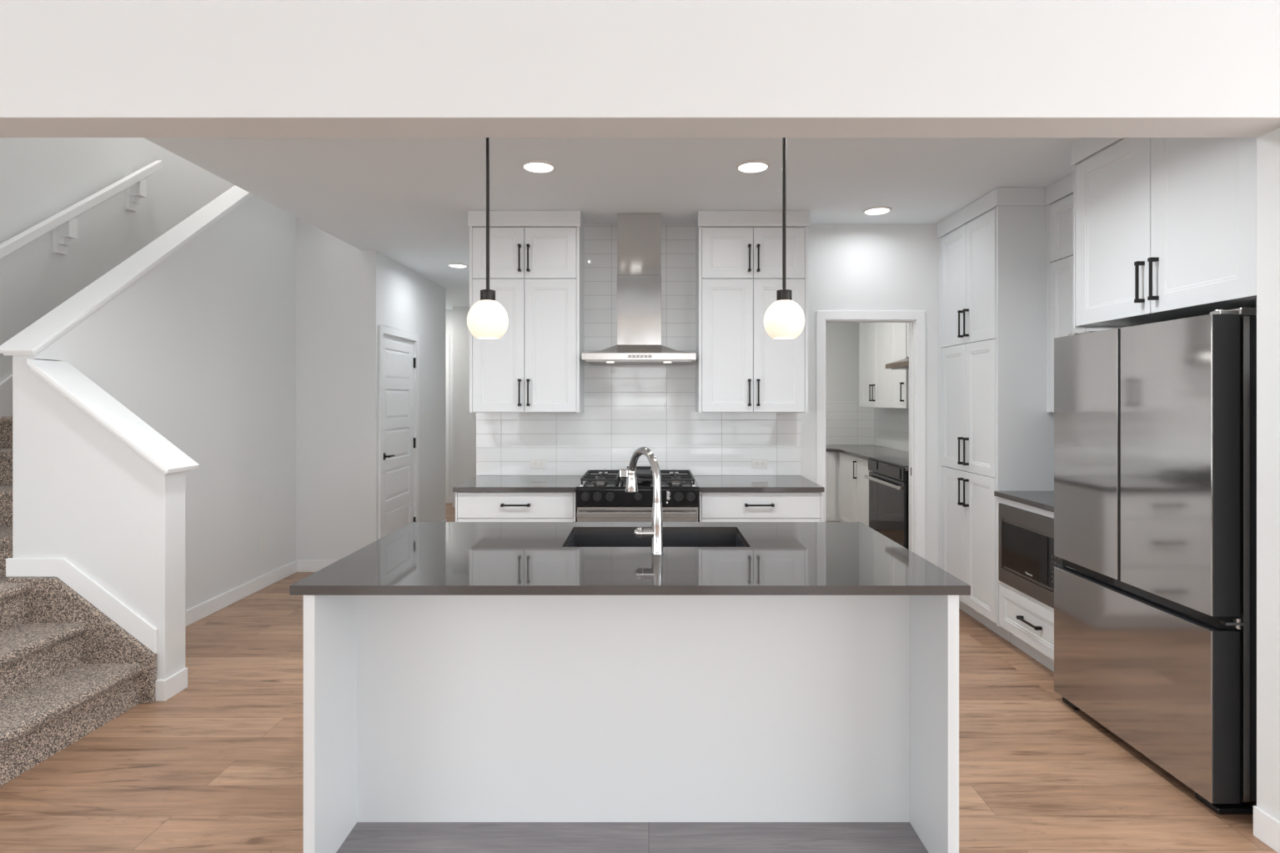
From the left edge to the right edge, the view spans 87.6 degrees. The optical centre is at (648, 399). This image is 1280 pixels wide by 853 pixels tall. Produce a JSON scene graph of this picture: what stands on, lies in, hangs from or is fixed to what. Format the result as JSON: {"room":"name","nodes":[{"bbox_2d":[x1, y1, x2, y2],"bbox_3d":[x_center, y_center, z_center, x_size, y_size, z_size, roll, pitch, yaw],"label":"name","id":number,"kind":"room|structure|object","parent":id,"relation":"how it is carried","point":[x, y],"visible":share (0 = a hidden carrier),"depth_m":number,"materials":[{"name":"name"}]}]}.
{"room":"kitchen","nodes":[
{"label":"kitchen","id":0,"kind":"room"},
{"bbox_2d":[12,358,185,679],"bbox_3d":[-2.720,0.630,3.312,0.740,1.660,0.145,0,0,0],"label":"wall","id":1,"kind":"structure","parent":0,"point":[82,495],"depth_m":3.24,"materials":[{"name":"white paint"}]},
{"bbox_2d":[5,557,187,701],"bbox_3d":[-2.724,1.115,3.305,0.772,0.690,0.159,0,0,0],"label":"baseboard","id":2,"kind":"structure","parent":1,"relation":"attached to","point":[84,585],"depth_m":3.23,"materials":[{"name":"white paint"}]},
{"bbox_2d":[26,359,199,475],"bbox_3d":[-2.646,0.085,3.312,0.679,0.559,0.225,0,0,0],"label":"trim","id":3,"kind":"structure","parent":1,"relation":"attached to","point":[62,376],"depth_m":3.27,"materials":[{"name":"white paint"}]},
{"bbox_2d":[0,137,234,383],"bbox_3d":[-4.110,-1.240,5.168,0.120,5.400,5.865,0,0,0],"label":"wall","id":4,"kind":"structure","parent":0,"point":[41,178],"depth_m":4.71,"materials":[{"name":"white paint"}]},
{"bbox_2d":[0,374,12,416],"bbox_3d":[-4.043,-0.440,4.300,0.014,2.620,4.000,0,0,0],"label":"baseboard","id":5,"kind":"structure","parent":4,"relation":"attached to","point":[6,386],"depth_m":4.19,"materials":[{"name":"white paint"}]},
{"bbox_2d":[0,160,162,259],"bbox_3d":[-3.993,-0.961,4.150,0.115,1.950,2.500,0,0,0],"label":"stair handrail","id":6,"kind":"object","parent":4,"relation":"attached to","point":[62,225],"visible":1,"depth_m":4.58,"materials":[{"name":"white paint"}]},
{"bbox_2d":[12,195,296,610],"bbox_3d":[-3.038,-0.540,5.620,0.105,4.000,4.759,0,0,0],"label":"wall","id":7,"kind":"structure","parent":0,"point":[200,348],"depth_m":4.66,"materials":[{"name":"white paint"}]},
{"bbox_2d":[0,185,253,355],"bbox_3d":[-3.046,-1.138,4.423,0.188,1.851,2.454,0,0,0],"label":"trim","id":8,"kind":"structure","parent":7,"relation":"attached to","point":[36,337],"depth_m":3.80,"materials":[{"name":"white paint"}]},
{"bbox_2d":[185,560,296,627],"bbox_3d":[-2.978,1.410,4.518,0.013,0.100,2.265,0,0,0],"label":"baseboard","id":9,"kind":"structure","parent":7,"relation":"attached to","point":[207,608],"depth_m":4.82,"materials":[{"name":"white paint"}]},
{"bbox_2d":[296,216,381,560],"bbox_3d":[-2.647,-1.240,5.700,0.675,5.400,0.100,0,0,0],"label":"wall","id":10,"kind":"structure","parent":0,"point":[338,283],"depth_m":5.65,"materials":[{"name":"white paint"}]},
{"bbox_2d":[296,560,337,572],"bbox_3d":[-2.635,1.410,5.644,0.675,0.100,0.013,0,0,0],"label":"baseboard","id":11,"kind":"structure","parent":10,"relation":"attached to","point":[302,565],"depth_m":5.64,"materials":[{"name":"white paint"}]},
{"bbox_2d":[381,253,446,522],"bbox_3d":[-2.360,0.099,6.670,0.100,2.722,1.840,0,0,0],"label":"wall","id":12,"kind":"structure","parent":0,"point":[412,303],"depth_m":6.93,"materials":[{"name":"white paint"}]},
{"bbox_2d":[378,324,419,539],"bbox_3d":[-2.330,0.409,6.183,0.139,2.105,0.967,0,0,0],"label":"door","id":13,"kind":"structure","parent":12,"relation":"in","point":[399,358],"depth_m":6.18,"materials":[{"name":"white paint"}]},
{"bbox_2d":[446,310,452,496],"bbox_3d":[-0.385,0.099,9.450,6.430,2.722,0.100,0,0,0],"label":"wall","id":14,"kind":"structure","parent":0,"point":[449,313],"depth_m":9.40,"materials":[{"name":"white paint"}]},
{"bbox_2d":[446,334,449,502],"bbox_3d":[-3.180,0.275,9.393,0.740,2.370,0.015,0,0,0],"label":"trim","id":15,"kind":"structure","parent":14,"relation":"attached to","point":[447,335],"depth_m":9.39,"materials":[{"name":"white paint"}]},
{"bbox_2d":[449,496,452,502],"bbox_3d":[-3.130,1.410,9.393,0.940,0.100,0.013,0,0,0],"label":"baseboard","id":16,"kind":"structure","parent":14,"relation":"attached to","point":[450,497],"depth_m":9.39,"materials":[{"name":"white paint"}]},
{"bbox_2d":[452,306,476,499],"bbox_3d":[-1.630,0.099,9.225,2.060,2.722,0.350,0,0,0],"label":"wall","id":17,"kind":"structure","parent":0,"point":[464,421],"depth_m":9.05,"materials":[{"name":"white paint"}]},
{"bbox_2d":[144,137,1081,310],"bbox_3d":[-0.385,-1.412,5.968,6.430,0.300,7.465,0,0,0],"label":"ceiling","id":18,"kind":"structure","parent":0,"point":[409,201],"depth_m":3.80,"materials":[{"name":"white paint"}]},
{"bbox_2d":[447,263,467,267],"bbox_3d":[-1.795,-1.256,6.270,0.184,0.011,0.184,0,0,0],"label":"recessed light","id":19,"kind":"object","parent":18,"relation":"in","point":[453,265],"visible":1,"depth_m":6.25,"materials":[{"name":"white plastic"}]},
{"bbox_2d":[466,137,508,339],"bbox_3d":[-0.594,-0.743,2.460,0.149,1.036,0.149,0,0,0],"label":"pendant lamp","id":20,"kind":"object","parent":18,"relation":"hanging from","point":[487,318],"visible":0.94,"depth_m":2.42,"materials":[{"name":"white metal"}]},
{"bbox_2d":[521,160,556,173],"bbox_3d":[-0.595,-1.256,3.606,0.184,0.011,0.184,0,0,0],"label":"recessed light","id":21,"kind":"object","parent":18,"relation":"in","point":[534,166],"visible":1,"depth_m":3.59,"materials":[{"name":"white plastic"}]},
{"bbox_2d":[735,160,770,173],"bbox_3d":[0.563,-1.256,3.606,0.184,0.011,0.184,0,0,0],"label":"recessed light","id":22,"kind":"object","parent":18,"relation":"in","point":[750,166],"visible":1,"depth_m":3.59,"materials":[{"name":"white plastic"}]},
{"bbox_2d":[763,137,804,339],"bbox_3d":[0.499,-0.743,2.460,0.149,1.036,0.149,0,0,0],"label":"pendant lamp","id":23,"kind":"object","parent":18,"relation":"hanging from","point":[784,319],"visible":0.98,"depth_m":2.42,"materials":[{"name":"white glass"}]},
{"bbox_2d":[863,205,892,215],"bbox_3d":[1.523,-1.256,4.447,0.184,0.011,0.184,0,0,0],"label":"recessed light","id":24,"kind":"object","parent":18,"relation":"in","point":[878,210],"visible":1,"depth_m":4.43,"materials":[{"name":"white plastic"}]},
{"bbox_2d":[0,502,1277,852],"bbox_3d":[-0.200,1.520,2.100,9.600,0.120,16.200,0,0,0],"label":"floor","id":25,"kind":"structure","parent":0,"point":[216,765],"depth_m":2.60,"materials":[{"name":"brown wood"}]},
{"bbox_2d":[0,416,156,786],"bbox_3d":[-3.212,-0.086,5.130,1.655,3.093,5.740,0,0,0],"label":"carpeted staircase","id":26,"kind":"structure","parent":25,"relation":"on","point":[67,670],"depth_m":3.08,"materials":[{"name":"carpet"}]},
{"bbox_2d":[455,491,577,522],"bbox_3d":[-0.834,1.018,4.467,0.752,0.884,0.662,0,0,0],"label":"base cabinet","id":27,"kind":"object","parent":25,"relation":"on","point":[469,506],"visible":0.29,"depth_m":4.17,"materials":[{"name":"white wood"}]},
{"bbox_2d":[452,475,582,491],"bbox_3d":[-0.835,0.561,4.467,0.765,0.030,0.646,0,0,0],"label":"countertop","id":28,"kind":"structure","parent":27,"relation":"on","point":[480,483],"depth_m":4.30,"materials":[{"name":"grey stone"}]},
{"bbox_2d":[303,595,958,852],"bbox_3d":[-0.052,1.017,2.466,1.940,0.886,0.988,0,0,0],"label":"kitchen island","id":29,"kind":"object","parent":25,"relation":"on","point":[417,708],"visible":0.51,"depth_m":2.26,"materials":[{"name":"white wood"}]},
{"bbox_2d":[289,522,970,595],"bbox_3d":[-0.054,0.560,2.463,1.997,0.028,1.015,0,0,0],"label":"island countertop","id":30,"kind":"structure","parent":29,"relation":"on","point":[416,558],"depth_m":2.23,"materials":[{"name":"grey stone"}]},
{"bbox_2d":[619,446,663,554],"bbox_3d":[-0.042,0.361,2.457,0.099,0.371,0.268,0,0,-25],"label":"kitchen faucet","id":31,"kind":"object","parent":30,"relation":"on","point":[655,532],"visible":1,"depth_m":2.36,"materials":[{"name":"silver metal"}]},
{"bbox_2d":[619,468,627,477],"bbox_3d":[-0.096,0.284,2.564,0.030,0.032,0.020,0,0,0],"label":"handle","id":32,"kind":"object","parent":31,"relation":"attached to","point":[623,472],"depth_m":2.55,"materials":[{"name":"silver metal"}]},
{"bbox_2d":[566,533,745,547],"bbox_3d":[0.028,0.676,2.663,0.722,0.204,0.412,0,0,0],"label":"sink","id":33,"kind":"object","parent":30,"relation":"in","point":[577,539],"visible":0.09,"depth_m":2.85,"materials":[{"name":"grey"}]},
{"bbox_2d":[336,822,928,852],"bbox_3d":[-0.052,1.446,1.980,1.871,0.028,0.560,0,0,0],"label":"trim","id":34,"kind":"structure","parent":25,"relation":"on","point":[364,837],"depth_m":2.18,"materials":[{"name":"grey wood"}]},
{"bbox_2d":[575,466,698,522],"bbox_3d":[-0.070,0.965,4.423,0.759,0.990,0.730,0,0,0],"label":"gas range","id":35,"kind":"object","parent":25,"relation":"on","point":[602,497],"visible":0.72,"depth_m":4.11,"materials":[{"name":"grey metal"}]},
{"bbox_2d":[577,476,697,486],"bbox_3d":[-0.070,0.547,4.474,0.757,0.016,0.628,0,0,0],"label":"cooktop","id":36,"kind":"object","parent":35,"relation":"in","point":[618,483],"depth_m":4.25,"materials":[{"name":"black metal"}]},
{"bbox_2d":[697,491,823,522],"bbox_3d":[0.703,1.018,4.467,0.770,0.884,0.662,0,0,0],"label":"base cabinet","id":37,"kind":"object","parent":25,"relation":"on","point":[713,506],"visible":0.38,"depth_m":4.17,"materials":[{"name":"white wood"}]},
{"bbox_2d":[692,475,824,491],"bbox_3d":[0.703,0.561,4.467,0.779,0.030,0.646,0,0,0],"label":"countertop","id":38,"kind":"structure","parent":37,"relation":"on","point":[705,483],"depth_m":4.30,"materials":[{"name":"grey stone"}]},
{"bbox_2d":[826,451,838,522],"bbox_3d":[1.395,1.018,7.700,1.469,0.884,0.580,0,0,0],"label":"base cabinet","id":39,"kind":"object","parent":25,"relation":"on","point":[832,458],"visible":0.12,"depth_m":7.41,"materials":[{"name":"white wood"}]},
{"bbox_2d":[838,451,869,526],"bbox_3d":[2.388,1.018,6.875,0.624,0.884,1.110,0,0,0],"label":"base cabinet","id":40,"kind":"object","parent":25,"relation":"on","point":[853,486],"visible":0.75,"depth_m":6.88,"materials":[{"name":"white wood"}]},
{"bbox_2d":[826,445,908,459],"bbox_3d":[1.680,0.561,7.155,2.040,0.030,1.670,0,0,0],"label":"countertop","id":41,"kind":"structure","parent":40,"relation":"on","point":[865,452],"depth_m":7.10,"materials":[{"name":"grey stone"}]},
{"bbox_2d":[863,456,908,549],"bbox_3d":[2.365,1.001,5.875,0.671,0.918,0.880,0,0,0],"label":"electric range","id":42,"kind":"object","parent":25,"relation":"on","point":[888,479],"visible":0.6,"depth_m":5.77,"materials":[{"name":"black metal"}]},
{"bbox_2d":[868,456,908,467],"bbox_3d":[2.393,0.551,5.875,0.615,0.018,0.880,0,0,0],"label":"cooktop","id":43,"kind":"object","parent":42,"relation":"in","point":[889,462],"depth_m":5.94,"materials":[{"name":"black"}]},
{"bbox_2d":[937,187,1054,643],"bbox_3d":[2.380,0.100,4.385,0.657,2.721,0.826,0,0,0],"label":"pantry cabinet","id":44,"kind":"object","parent":25,"relation":"on","point":[996,429],"visible":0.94,"depth_m":4.11,"materials":[{"name":"white wood"}]},
{"bbox_2d":[998,496,1054,672],"bbox_3d":[2.380,1.018,3.623,0.657,0.884,0.722,0,0,0],"label":"base cabinet","id":45,"kind":"object","parent":25,"relation":"on","point":[1030,621],"visible":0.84,"depth_m":3.68,"materials":[{"name":"white wood"}]},
{"bbox_2d":[993,491,1054,511],"bbox_3d":[2.384,0.561,3.623,0.643,0.030,0.722,0,0,0],"label":"countertop","id":46,"kind":"structure","parent":45,"relation":"on","point":[1041,499],"depth_m":3.75,"materials":[{"name":"grey stone"}]},
{"bbox_2d":[998,502,1062,608],"bbox_3d":[2.090,0.845,3.623,0.026,0.457,0.678,0,0,0],"label":"microwave","id":47,"kind":"object","parent":45,"relation":"in","point":[1027,560],"visible":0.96,"depth_m":3.66,"materials":[{"name":"silver metal"}]},
{"bbox_2d":[1054,307,1256,814],"bbox_3d":[2.334,0.569,2.787,0.732,1.783,0.908,0,0,0],"label":"refrigerator","id":48,"kind":"object","parent":25,"relation":"on","point":[1155,424],"visible":0.98,"depth_m":2.54,"materials":[{"name":"grey metal"}]},
{"bbox_2d":[0,0,1279,821],"bbox_3d":[-0.200,0.070,2.154,9.600,2.780,0.162,0,0,0],"label":"wall header","id":49,"kind":"structure","parent":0,"point":[69,68],"depth_m":2.07,"materials":[{"name":"white paint"}]},
{"bbox_2d":[1253,805,1279,852],"bbox_3d":[2.029,1.410,2.147,0.012,0.100,0.175,0,0,0],"label":"baseboard","id":50,"kind":"structure","parent":49,"relation":"attached to","point":[1266,827],"depth_m":2.18,"materials":[{"name":"white paint"}]},
{"bbox_2d":[476,224,938,567],"bbox_3d":[0.735,0.099,4.855,3.950,2.722,0.110,0,0,0],"label":"wall","id":51,"kind":"structure","parent":0,"point":[851,267],"depth_m":4.80,"materials":[{"name":"white paint"}]},
{"bbox_2d":[467,210,583,412],"bbox_3d":[-0.832,-0.587,4.612,0.752,1.349,0.358,0,0,0],"label":"upper cabinet","id":52,"kind":"object","parent":51,"relation":"attached to","point":[536,258],"visible":0.99,"depth_m":4.47,"materials":[{"name":"white wood"}]},
{"bbox_2d":[530,458,546,468],"bbox_3d":[-0.792,0.461,4.787,0.115,0.072,0.007,0,0,0],"label":"wall outlet","id":53,"kind":"object","parent":51,"relation":"attached to","point":[534,463],"visible":1,"depth_m":4.79,"materials":[{"name":"white plastic"}]},
{"bbox_2d":[533,461,537,466],"bbox_3d":[-0.812,0.461,4.785,0.032,0.030,0.002,0,0,0],"label":"receptacle","id":54,"kind":"object","parent":53,"relation":"attached to","point":[535,463],"depth_m":4.78,"materials":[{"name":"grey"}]},
{"bbox_2d":[538,461,543,466],"bbox_3d":[-0.772,0.461,4.785,0.032,0.030,0.002,0,0,0],"label":"receptacle","id":55,"kind":"object","parent":53,"relation":"attached to","point":[540,463],"depth_m":4.78,"materials":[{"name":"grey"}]},
{"bbox_2d":[476,223,801,475],"bbox_3d":[-0.072,-0.358,4.795,2.335,1.808,0.008,0,0,0],"label":"backsplash","id":56,"kind":"structure","parent":51,"relation":"attached to","point":[628,408],"depth_m":4.79,"materials":[{"name":"tile"}]},
{"bbox_2d":[582,213,696,364],"bbox_3d":[-0.066,-0.752,4.583,0.750,1.016,0.412,0,0,0],"label":"range hood","id":57,"kind":"object","parent":51,"relation":"attached to","point":[639,235],"visible":1,"depth_m":4.51,"materials":[{"name":"silver metal"}]},
{"bbox_2d":[695,210,809,412],"bbox_3d":[0.702,-0.587,4.612,0.743,1.349,0.358,0,0,0],"label":"upper cabinet","id":58,"kind":"object","parent":51,"relation":"attached to","point":[740,368],"visible":1,"depth_m":4.47,"materials":[{"name":"white wood"}]},
{"bbox_2d":[752,458,767,468],"bbox_3d":[0.797,0.461,4.787,0.115,0.072,0.007,0,0,0],"label":"wall outlet","id":59,"kind":"object","parent":51,"relation":"attached to","point":[756,463],"visible":1,"depth_m":4.79,"materials":[{"name":"white plastic"}]},
{"bbox_2d":[754,461,759,466],"bbox_3d":[0.777,0.461,4.785,0.032,0.030,0.002,0,0,0],"label":"receptacle","id":60,"kind":"object","parent":59,"relation":"attached to","point":[756,463],"depth_m":4.78,"materials":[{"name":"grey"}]},
{"bbox_2d":[760,461,764,466],"bbox_3d":[0.817,0.461,4.785,0.032,0.030,0.002,0,0,0],"label":"receptacle","id":61,"kind":"object","parent":59,"relation":"attached to","point":[762,463],"depth_m":4.78,"materials":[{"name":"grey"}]},
{"bbox_2d":[816,311,925,559],"bbox_3d":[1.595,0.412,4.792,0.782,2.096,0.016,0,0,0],"label":"trim","id":62,"kind":"structure","parent":51,"relation":"attached to","point":[821,316],"depth_m":4.79,"materials":[{"name":"white paint"}]},
{"bbox_2d":[910,321,913,552],"bbox_3d":[1.914,0.444,4.855,0.014,2.016,0.026,0,0,0],"label":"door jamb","id":63,"kind":"structure","parent":51,"relation":"in","point":[911,323],"depth_m":4.84,"materials":[{"name":"white paint"}]},
{"bbox_2d":[826,322,874,445],"bbox_3d":[1.630,0.099,8.050,2.160,2.722,0.100,0,0,0],"label":"wall","id":64,"kind":"structure","parent":0,"point":[842,338],"depth_m":8.00,"materials":[{"name":"white paint"}]},
{"bbox_2d":[826,401,873,445],"bbox_3d":[1.675,0.283,7.996,2.050,0.526,0.008,0,0,0],"label":"backsplash","id":65,"kind":"structure","parent":64,"relation":"attached to","point":[847,423],"depth_m":7.99,"materials":[{"name":"tile"}]},
{"bbox_3d":[2.770,0.099,5.918,0.120,2.722,7.365,0,0,0],"label":"wall","id":66,"kind":"structure","parent":0,"visible":0},
{"bbox_2d":[858,322,908,408],"bbox_3d":[2.533,-0.526,6.918,0.334,1.228,1.405,0,0,0],"label":"upper cabinet","id":67,"kind":"object","parent":66,"relation":"attached to","point":[880,344],"visible":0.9,"depth_m":6.86,"materials":[{"name":"white wood"}]},
{"bbox_2d":[874,407,908,451],"bbox_3d":[2.706,0.283,6.455,0.008,0.526,3.070,0,0,0],"label":"backsplash","id":68,"kind":"structure","parent":66,"relation":"attached to","point":[891,425],"depth_m":7.39,"materials":[{"name":"tile"}]},
{"bbox_2d":[907,322,908,356],"bbox_3d":[2.550,-0.765,5.827,0.300,0.750,0.755,0,0,0],"label":"upper cabinet","id":69,"kind":"object","parent":66,"relation":"attached to","point":[907,323],"visible":0.02,"depth_m":6.17,"materials":[{"name":"white wood"}]},
{"bbox_2d":[885,357,908,369],"bbox_3d":[2.450,-0.330,5.827,0.500,0.110,0.755,0,0,0],"label":"range hood","id":70,"kind":"object","parent":69,"relation":"attached to","point":[902,363],"visible":0.23,"depth_m":5.94,"materials":[{"name":"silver metal"}]},
{"bbox_2d":[1045,173,1113,412],"bbox_3d":[2.525,-0.592,3.642,0.367,1.339,0.684,0,0,0],"label":"upper cabinet","id":71,"kind":"object","parent":66,"relation":"attached to","point":[1059,195],"visible":0.11,"depth_m":3.87,"materials":[{"name":"white wood"}]},
{"bbox_2d":[1071,137,1256,328],"bbox_3d":[2.387,-0.806,2.780,0.642,0.909,1.041,0,0,0],"label":"upper cabinet","id":72,"kind":"object","parent":66,"relation":"attached to","point":[1165,228],"visible":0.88,"depth_m":2.75,"materials":[{"name":"white wood"}]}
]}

